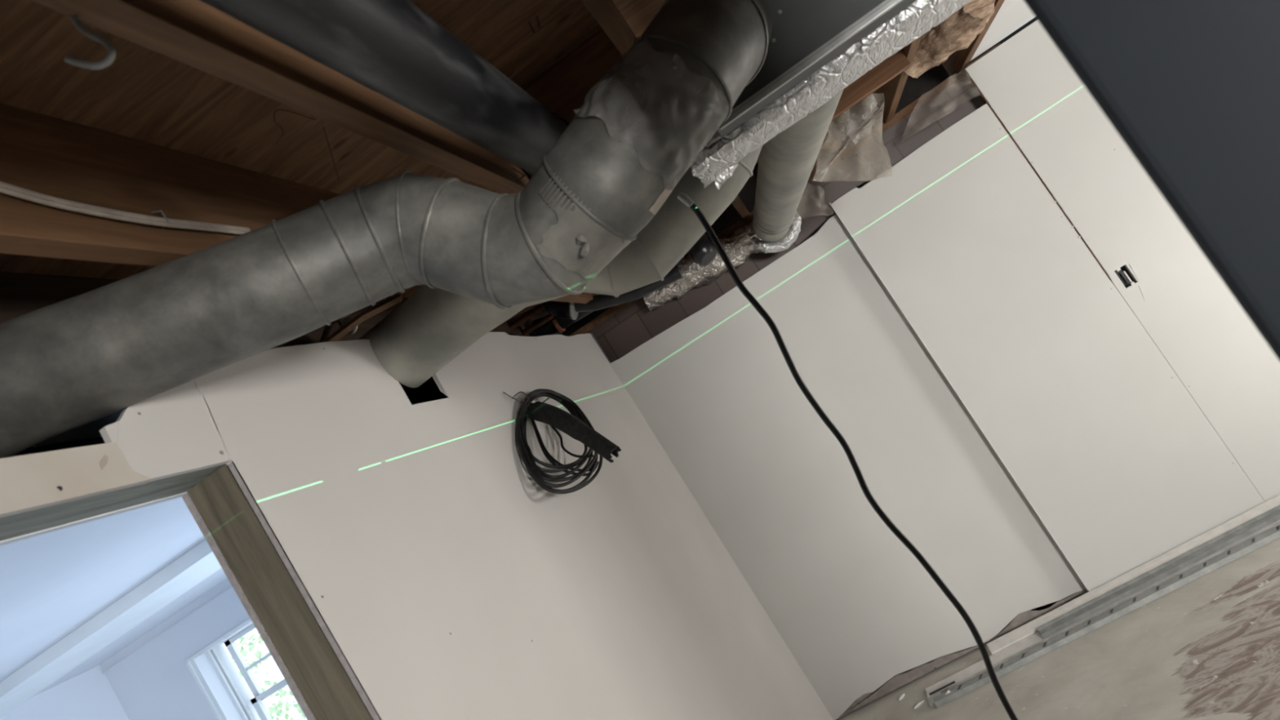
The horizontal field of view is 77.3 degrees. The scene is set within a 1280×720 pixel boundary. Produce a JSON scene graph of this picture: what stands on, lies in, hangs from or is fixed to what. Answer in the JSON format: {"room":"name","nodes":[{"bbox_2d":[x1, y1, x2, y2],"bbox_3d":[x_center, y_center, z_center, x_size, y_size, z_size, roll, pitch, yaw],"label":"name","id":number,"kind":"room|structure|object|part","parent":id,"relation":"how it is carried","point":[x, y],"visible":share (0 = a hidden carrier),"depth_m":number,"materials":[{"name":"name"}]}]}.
{"room":"basement under renovation","nodes":[
{"label":"basement under renovation","id":0,"kind":"room"},
{"bbox_2d":[0,665,128,719],"bbox_3d":[-3.800,3.201,2.133,0.100,2.300,6.600,-33,-5,12],"label":"wall","id":1,"kind":"structure","parent":0,"point":[89,695],"depth_m":5.16,"materials":[{"name":"paint"}]},
{"bbox_2d":[0,408,168,622],"bbox_3d":[-3.331,1.416,0.797,5.100,0.011,4.360,-33,-5,12],"label":"ceiling","id":2,"kind":"structure","parent":1,"relation":"attached to","point":[28,566],"depth_m":2.41,"materials":[{"name":"paint"}]},
{"bbox_2d":[0,539,221,718],"bbox_3d":[-2.596,1.296,3.981,5.100,0.064,0.500,-33,-5,12],"label":"ceiling beam","id":3,"kind":"structure","parent":1,"relation":"attached to","point":[198,563],"depth_m":3.81,"materials":[{"name":"white paint"}]},
{"bbox_2d":[0,488,227,697],"bbox_3d":[-3.193,1.420,1.915,4.855,0.020,6.600,-33,-5,12],"label":"ceiling","id":4,"kind":"structure","parent":0,"point":[170,531],"depth_m":3.24,"materials":[{"name":"paint"}]},
{"bbox_2d":[99,333,610,719],"bbox_3d":[-1.678,2.150,5.090,5.220,2.300,0.250,-33,-5,12],"label":"wall","id":5,"kind":"structure","parent":0,"point":[155,682],"depth_m":5.27,"materials":[{"name":"paint"}]},
{"bbox_2d":[102,586,232,674],"bbox_3d":[-2.336,1.270,5.064,5.100,0.010,0.012,-33,-5,12],"label":"trim","id":6,"kind":"structure","parent":5,"relation":"attached to","point":[231,587],"depth_m":5.25,"materials":[{"name":"paint"}]},
{"bbox_2d":[184,617,307,719],"bbox_3d":[-2.164,2.164,5.175,1.185,1.207,0.300,-33,-5,12],"label":"window","id":7,"kind":"structure","parent":5,"relation":"in","point":[214,655],"depth_m":5.33,"materials":[{"name":"white paint"}]},
{"bbox_3d":[-2.643,2.474,5.185,0.025,1.197,0.018,-33,-5,12],"label":"casing","id":8,"kind":"part","parent":7,"relation":"part of","materials":[{"name":"white paint"}]},
{"bbox_3d":[-2.615,2.461,5.183,0.035,1.189,0.008,-33,-5,12],"label":"casing","id":9,"kind":"part","parent":7,"relation":"part of","materials":[{"name":"white paint"}]},
{"bbox_3d":[-2.504,1.668,5.117,1.145,0.018,0.018,-33,-5,12],"label":"casing","id":10,"kind":"part","parent":7,"relation":"part of","materials":[{"name":"white paint"}]},
{"bbox_3d":[-2.306,1.859,5.329,0.955,0.468,0.035,-33,-5,12],"label":"sash","id":11,"kind":"part","parent":7,"relation":"part of","materials":[{"name":"white paint"}]},
{"bbox_3d":[-2.029,2.316,5.243,0.955,0.700,0.035,-33,-5,12],"label":"sash","id":12,"kind":"part","parent":7,"relation":"part of","materials":[{"name":"white paint"}]},
{"bbox_2d":[0,0,759,297],"bbox_3d":[-1.404,-0.009,1.467,9.700,0.020,7.040,-33,-5,12],"label":"ceiling","id":13,"kind":"structure","parent":0,"point":[146,95],"depth_m":1.46,"materials":[{"name":"brown wood"}]},
{"bbox_2d":[0,271,563,344],"bbox_3d":[-1.152,-0.040,1.218,0.040,0.234,6.270,-33,-5,12],"label":"joist","id":14,"kind":"object","parent":13,"relation":"attached to","point":[20,294],"visible":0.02,"depth_m":1.54,"materials":[{"name":"brown wood"}]},
{"bbox_2d":[341,316,357,334],"bbox_3d":[-0.855,-0.101,2.351,0.052,0.052,0.010,-33,-5,12],"label":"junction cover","id":15,"kind":"object","parent":14,"relation":"attached to","point":[345,320],"visible":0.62,"depth_m":2.35,"materials":[{"name":"grey metal"}]},
{"bbox_2d":[320,294,402,342],"bbox_3d":[-0.797,-0.119,2.320,0.040,0.100,0.318,-36,-6,38],"label":"brace","id":16,"kind":"object","parent":14,"relation":"attached to","point":[353,323],"visible":0.82,"depth_m":2.30,"materials":[{"name":"brown wood"}]},
{"bbox_2d":[503,303,538,322],"bbox_3d":[-0.554,-0.199,3.503,0.248,0.058,0.024,-33,-5,12],"label":"rusty pipe","id":17,"kind":"object","parent":14,"relation":"attached to","point":[528,308],"visible":0.2,"depth_m":3.48,"materials":[{"name":"metal"}]},
{"bbox_2d":[508,304,545,329],"bbox_3d":[-0.493,-0.202,3.592,0.275,0.040,0.028,-33,-5,12],"label":"rusty pipe","id":18,"kind":"object","parent":14,"relation":"attached to","point":[540,308],"visible":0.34,"depth_m":3.58,"materials":[{"name":"metal"}]},
{"bbox_2d":[522,313,554,335],"bbox_3d":[-0.445,-0.180,3.684,0.222,0.037,0.026,-33,-5,12],"label":"rusty pipe","id":19,"kind":"object","parent":14,"relation":"attached to","point":[548,317],"visible":0.66,"depth_m":3.68,"materials":[{"name":"metal"}]},
{"bbox_2d":[358,145,762,387],"bbox_3d":[-0.269,-0.176,1.953,1.362,0.359,0.286,-34,-5,20],"label":"duct","id":20,"kind":"object","parent":14,"relation":"hanging from","point":[433,326],"visible":0.4,"depth_m":1.90,"materials":[{"name":"grey metal"}]},
{"bbox_2d":[0,102,618,306],"bbox_3d":[-0.833,-0.249,1.137,0.040,0.234,6.270,-33,-5,12],"label":"joist","id":21,"kind":"object","parent":13,"relation":"attached to","point":[42,153],"visible":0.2,"depth_m":1.21,"materials":[{"name":"brown wood"}]},
{"bbox_2d":[0,181,250,235],"bbox_3d":[-0.763,-0.223,1.202,0.016,0.044,0.498,-33,-5,12],"label":"cable","id":22,"kind":"object","parent":21,"relation":"attached to","point":[10,189],"visible":0.98,"depth_m":1.16,"materials":[{"name":"plastic"}]},
{"bbox_2d":[0,0,772,458],"bbox_3d":[-0.405,-0.168,1.284,1.569,0.421,0.315,-32,-5,-4],"label":"duct","id":23,"kind":"object","parent":21,"relation":"hanging from","point":[67,365],"visible":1,"depth_m":1.22,"materials":[{"name":"grey"}]},
{"bbox_2d":[322,126,339,181],"bbox_3d":[-0.513,-0.342,1.330,0.003,0.061,0.076,-30,-5,-30],"label":"wire","id":24,"kind":"object","parent":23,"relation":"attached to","point":[322,126],"visible":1,"depth_m":1.32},
{"bbox_2d":[677,192,1017,719],"bbox_3d":[0.376,0.211,1.272,0.037,1.136,0.108,-32,-5,-1],"label":"cable","id":25,"kind":"object","parent":23,"relation":"hanging from","point":[685,198],"visible":1,"depth_m":1.27,"materials":[{"name":"black rubber"}]},
{"bbox_2d":[532,259,683,335],"bbox_3d":[-0.161,-0.307,3.738,0.765,0.187,0.100,-33,-5,12],"label":"pipe","id":26,"kind":"object","parent":21,"relation":"attached to","point":[555,325],"visible":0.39,"depth_m":3.76,"materials":[{"name":"black plastic"}]},
{"bbox_2d":[534,264,683,319],"bbox_3d":[-0.164,-0.326,3.539,0.650,0.329,0.136,-33,-5,12],"label":"pipe","id":27,"kind":"object","parent":21,"relation":"attached to","point":[559,309],"visible":0.49,"depth_m":3.52,"materials":[{"name":"black plastic"}]},
{"bbox_2d":[31,0,684,259],"bbox_3d":[-0.526,-0.451,1.058,0.040,0.234,6.270,-33,-5,12],"label":"joist","id":28,"kind":"object","parent":13,"relation":"attached to","point":[195,33],"visible":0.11,"depth_m":1.04,"materials":[{"name":"brown wood"}]},
{"bbox_2d":[64,15,115,69],"bbox_3d":[-0.547,-0.323,0.771,0.047,0.104,0.014,-32,-5,1],"label":"hook","id":29,"kind":"object","parent":28,"relation":"hanging from","point":[110,56],"visible":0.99,"depth_m":0.77,"materials":[{"name":"grey metal"}]},
{"bbox_2d":[273,109,315,144],"bbox_3d":[-0.563,-0.383,1.282,0.075,0.034,0.031,-32,-5,-8],"label":"wire","id":30,"kind":"object","parent":28,"relation":"hanging from","point":[277,109],"visible":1,"depth_m":1.28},
{"bbox_2d":[200,0,569,175],"bbox_3d":[-0.363,-0.366,0.682,0.121,0.126,2.401,-33,-5,12],"label":"pipe","id":31,"kind":"object","parent":28,"relation":"hanging from","point":[393,49],"visible":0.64,"depth_m":0.94,"materials":[{"name":"metal"}]},
{"bbox_2d":[511,167,528,181],"bbox_3d":[-0.242,-0.380,1.607,0.030,0.037,0.020,-33,-5,12],"label":"wire","id":32,"kind":"object","parent":31,"relation":"attached to","point":[523,175],"visible":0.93,"depth_m":1.60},
{"bbox_2d":[524,29,622,177],"bbox_3d":[-0.162,-0.606,1.939,0.351,0.213,0.040,-33,-5,12],"label":"wood blocking","id":33,"kind":"object","parent":28,"relation":"attached to","point":[563,89],"visible":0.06,"depth_m":1.91,"materials":[{"name":"brown wood"}]},
{"bbox_2d":[581,0,751,219],"bbox_3d":[-0.204,-0.662,0.976,0.040,0.234,6.270,-33,-5,12],"label":"joist","id":34,"kind":"object","parent":13,"relation":"attached to","point":[606,14],"visible":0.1,"depth_m":1.40,"materials":[{"name":"brown wood"}]},
{"bbox_2d":[686,233,715,264],"bbox_3d":[0.174,-0.573,3.301,0.121,0.412,0.140,-33,-5,12],"label":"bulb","id":35,"kind":"object","parent":13,"relation":"hanging from","point":[703,251],"visible":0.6,"depth_m":3.24,"materials":[{"name":"clear glass"}]},
{"bbox_2d":[811,154,819,173],"bbox_3d":[0.113,-0.870,0.895,0.040,0.234,6.270,-33,-5,12],"label":"joist","id":36,"kind":"object","parent":13,"relation":"attached to","point":[815,167],"visible":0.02,"depth_m":3.72,"materials":[{"name":"brown wood"}]},
{"bbox_2d":[690,0,971,189],"bbox_3d":[0.545,-0.774,1.556,1.171,0.259,0.246,-33,-5,12],"label":"duct","id":37,"kind":"object","parent":36,"relation":"hanging from","point":[717,161],"visible":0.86,"depth_m":1.54,"materials":[{"name":"grey"}]},
{"bbox_2d":[752,88,844,242],"bbox_3d":[0.476,-0.619,2.656,0.174,0.210,2.054,-33,-5,6],"label":"duct","id":38,"kind":"object","parent":37,"relation":"attached to","point":[786,162],"visible":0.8,"depth_m":2.31,"materials":[{"name":"grey metal"}]},
{"bbox_2d":[814,104,891,181],"bbox_3d":[0.791,-0.795,2.954,0.511,0.343,0.060,-30,-5,-25],"label":"plastic film","id":39,"kind":"object","parent":36,"relation":"hanging from","point":[873,171],"visible":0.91,"depth_m":2.95,"materials":[{"name":"beige"}]},
{"bbox_2d":[839,118,871,151],"bbox_3d":[0.744,-0.791,2.874,0.470,0.154,0.054,-31,-5,-13],"label":"plastic film","id":40,"kind":"object","parent":39,"relation":"attached to","point":[844,146],"visible":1,"depth_m":2.88,"materials":[{"name":"beige"}]},
{"bbox_2d":[871,35,922,124],"bbox_3d":[0.440,-1.085,0.811,0.040,0.234,6.270,-33,-5,12],"label":"joist","id":41,"kind":"object","parent":13,"relation":"attached to","point":[888,95],"visible":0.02,"depth_m":3.33,"materials":[{"name":"brown wood"}]},
{"bbox_2d":[716,0,915,137],"bbox_3d":[0.530,-0.804,1.364,1.090,0.238,0.086,-33,-5,12],"label":"duct","id":42,"kind":"object","parent":41,"relation":"hanging from","point":[806,35],"visible":0.61,"depth_m":1.40,"materials":[{"name":"metal"}]},
{"bbox_2d":[818,93,882,155],"bbox_3d":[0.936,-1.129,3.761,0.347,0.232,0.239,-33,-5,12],"label":"fibreglass batt","id":43,"kind":"object","parent":41,"relation":"attached to","point":[827,147],"visible":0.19,"depth_m":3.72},
{"bbox_2d":[831,49,910,120],"bbox_3d":[0.789,-0.978,2.856,0.345,0.080,0.040,-33,-5,12],"label":"wood ledger","id":44,"kind":"object","parent":41,"relation":"attached to","point":[892,66],"visible":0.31,"depth_m":2.83,"materials":[{"name":"brown wood"}]},
{"bbox_2d":[904,0,995,78],"bbox_3d":[1.085,-1.189,2.867,0.224,0.227,0.434,-30,-5,-25],"label":"fibreglass batt","id":45,"kind":"object","parent":41,"relation":"attached to","point":[961,28],"visible":0.55,"depth_m":2.77,"materials":[{"name":"beige fabric"}]},
{"bbox_2d":[941,0,1004,76],"bbox_3d":[0.747,-1.287,0.733,0.040,0.234,6.270,-33,-5,12],"label":"joist","id":46,"kind":"object","parent":13,"relation":"attached to","point":[957,62],"visible":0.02,"depth_m":3.47,"materials":[{"name":"brown wood"}]},
{"bbox_2d":[0,332,833,719],"bbox_3d":[-0.323,0.948,1.245,0.130,2.250,6.600,-33,-5,12],"label":"wall","id":47,"kind":"structure","parent":0,"point":[413,526],"depth_m":1.92,"materials":[{"name":"paint"}]},
{"bbox_2d":[0,464,223,541],"bbox_3d":[-0.874,0.211,0.988,0.101,0.038,0.881,-33,-5,12],"label":"trim","id":48,"kind":"structure","parent":47,"relation":"attached to","point":[39,519],"depth_m":1.20,"materials":[{"name":"grey wood"}]},
{"bbox_2d":[11,436,222,485],"bbox_3d":[-1.166,0.213,0.992,0.350,0.255,1.800,-33,-5,12],"label":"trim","id":49,"kind":"structure","parent":47,"relation":"attached to","point":[95,441],"depth_m":1.68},
{"bbox_2d":[186,463,373,719],"bbox_3d":[-0.231,1.049,1.351,0.101,2.000,0.038,-33,-5,12],"label":"trim","id":50,"kind":"structure","parent":47,"relation":"attached to","point":[305,651],"depth_m":1.40,"materials":[{"name":"brown wood"}]},
{"bbox_2d":[426,376,439,390],"bbox_3d":[-0.590,0.134,3.205,0.250,0.370,2.764,-33,-5,12],"label":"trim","id":51,"kind":"structure","parent":47,"relation":"attached to","point":[431,380],"depth_m":3.08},
{"bbox_2d":[502,388,621,493],"bbox_3d":[-0.280,0.238,2.620,0.275,0.400,0.518,-31,-5,-11],"label":"cable coil","id":52,"kind":"object","parent":47,"relation":"hanging from","point":[575,424],"visible":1,"depth_m":2.51,"materials":[{"name":"black rubber"}]},
{"bbox_2d":[609,214,1087,719],"bbox_3d":[0.951,0.512,3.786,1.364,2.042,0.014,-33,-5,12],"label":"wall","id":53,"kind":"structure","parent":0,"point":[858,612],"depth_m":3.78,"materials":[{"name":"grey paint"}]},
{"bbox_2d":[590,76,1136,363],"bbox_3d":[1.315,0.167,3.851,2.340,2.255,0.130,-33,-5,12],"label":"wall","id":54,"kind":"structure","parent":0,"point":[633,325],"depth_m":3.85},
{"bbox_2d":[643,210,801,311],"bbox_3d":[0.393,-0.483,3.858,0.856,0.293,0.251,-34,-5,19],"label":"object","id":55,"kind":"object","parent":54,"relation":"on","point":[744,242],"visible":0.61,"depth_m":3.82,"materials":[{"name":"grey"}]},
{"bbox_2d":[569,43,1000,335],"bbox_3d":[0.577,-0.716,3.975,2.650,0.038,0.135,-33,-5,12],"label":"trim","id":56,"kind":"structure","parent":54,"relation":"on","point":[954,78],"depth_m":3.80,"materials":[{"name":"brown wood"}]},
{"bbox_2d":[561,17,1036,335],"bbox_3d":[1.338,-1.356,3.926,4.600,0.222,0.040,-33,-5,12],"label":"trim","id":57,"kind":"structure","parent":54,"relation":"attached to","point":[914,88],"depth_m":4.01,"materials":[{"name":"brown wood"}]},
{"bbox_2d":[829,19,1279,591],"bbox_3d":[2.609,-0.706,3.333,2.970,2.262,0.074,-33,-5,12],"label":"wall","id":58,"kind":"structure","parent":0,"point":[1136,421],"depth_m":3.49,"materials":[{"name":"grey paint"}]},
{"bbox_2d":[970,0,1035,60],"bbox_3d":[2.065,-1.850,2.140,2.134,0.013,2.443,-33,-5,12],"label":"wall","id":59,"kind":"structure","parent":58,"relation":"attached to","point":[1012,15],"depth_m":3.28,"materials":[{"name":"white paint"}]},
{"bbox_2d":[1114,265,1136,288],"bbox_3d":[2.094,-0.360,3.465,0.052,0.090,0.058,-33,-5,12],"label":"outlet box","id":60,"kind":"object","parent":58,"relation":"attached to","point":[1122,273],"visible":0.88,"depth_m":3.48,"materials":[{"name":"black metal"}]},
{"bbox_2d":[835,537,1279,719],"bbox_3d":[-0.087,2.209,1.402,9.900,0.100,7.300,-33,-5,12],"label":"floor","id":61,"kind":"structure","parent":0,"point":[1208,647],"depth_m":2.93,"materials":[{"name":"concrete"}]},
{"bbox_2d":[898,693,905,700],"bbox_3d":[1.206,1.550,3.682,0.044,0.014,0.015,-29,-6,-33],"label":"crumb","id":62,"kind":"object","parent":61,"relation":"on","point":[901,697],"visible":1,"depth_m":3.68,"materials":[{"name":"white"}]},
{"bbox_2d":[913,700,924,709],"bbox_3d":[1.231,1.518,3.527,0.060,0.014,0.015,-31,-5,-19],"label":"crumb","id":63,"kind":"object","parent":61,"relation":"on","point":[919,704],"visible":1,"depth_m":3.52,"materials":[{"name":"white"}]},
{"bbox_2d":[924,520,1279,697],"bbox_3d":[2.547,0.659,3.244,3.100,0.011,0.088,-33,-5,12],"label":"strip","id":64,"kind":"object","parent":61,"relation":"on","point":[1028,642],"visible":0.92,"depth_m":3.49,"materials":[{"name":"grey metal"}]},
{"bbox_2d":[1035,505,1279,638],"bbox_3d":[2.769,0.499,3.195,2.545,0.022,0.067,-33,-5,12],"label":"channel","id":65,"kind":"object","parent":64,"relation":"on","point":[1273,515],"visible":1,"depth_m":3.34,"materials":[{"name":"grey metal"}]},
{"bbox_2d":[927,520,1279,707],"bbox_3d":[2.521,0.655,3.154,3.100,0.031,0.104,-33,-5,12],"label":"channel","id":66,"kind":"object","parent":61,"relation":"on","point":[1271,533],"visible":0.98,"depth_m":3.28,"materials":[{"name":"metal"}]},
{"bbox_2d":[986,494,1279,654],"bbox_3d":[2.695,0.554,3.288,2.765,0.032,0.068,-33,-5,12],"label":"strip","id":67,"kind":"object","parent":61,"relation":"on","point":[1028,628],"visible":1,"depth_m":3.44,"materials":[{"name":"white plastic"}]},
{"bbox_2d":[1023,0,1279,360],"bbox_3d":[0.819,0.129,0.360,0.600,2.270,0.050,-36,-6,35],"label":"tall cabinet","id":68,"kind":"object","parent":61,"relation":"on","point":[1191,88],"visible":1,"depth_m":0.53,"materials":[{"name":"paint"}]},
{"label":"outside","id":69,"kind":"structure","parent":0,"visible":0},
{"bbox_2d":[230,630,305,719],"bbox_3d":[-3.782,3.422,10.250,8.871,3.856,3.571,-33,-5,3],"label":"leafy tree","id":70,"kind":"object","parent":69,"point":[272,709],"visible":0.05,"depth_m":10.16,"materials":[{"name":"green plant"}]}
]}

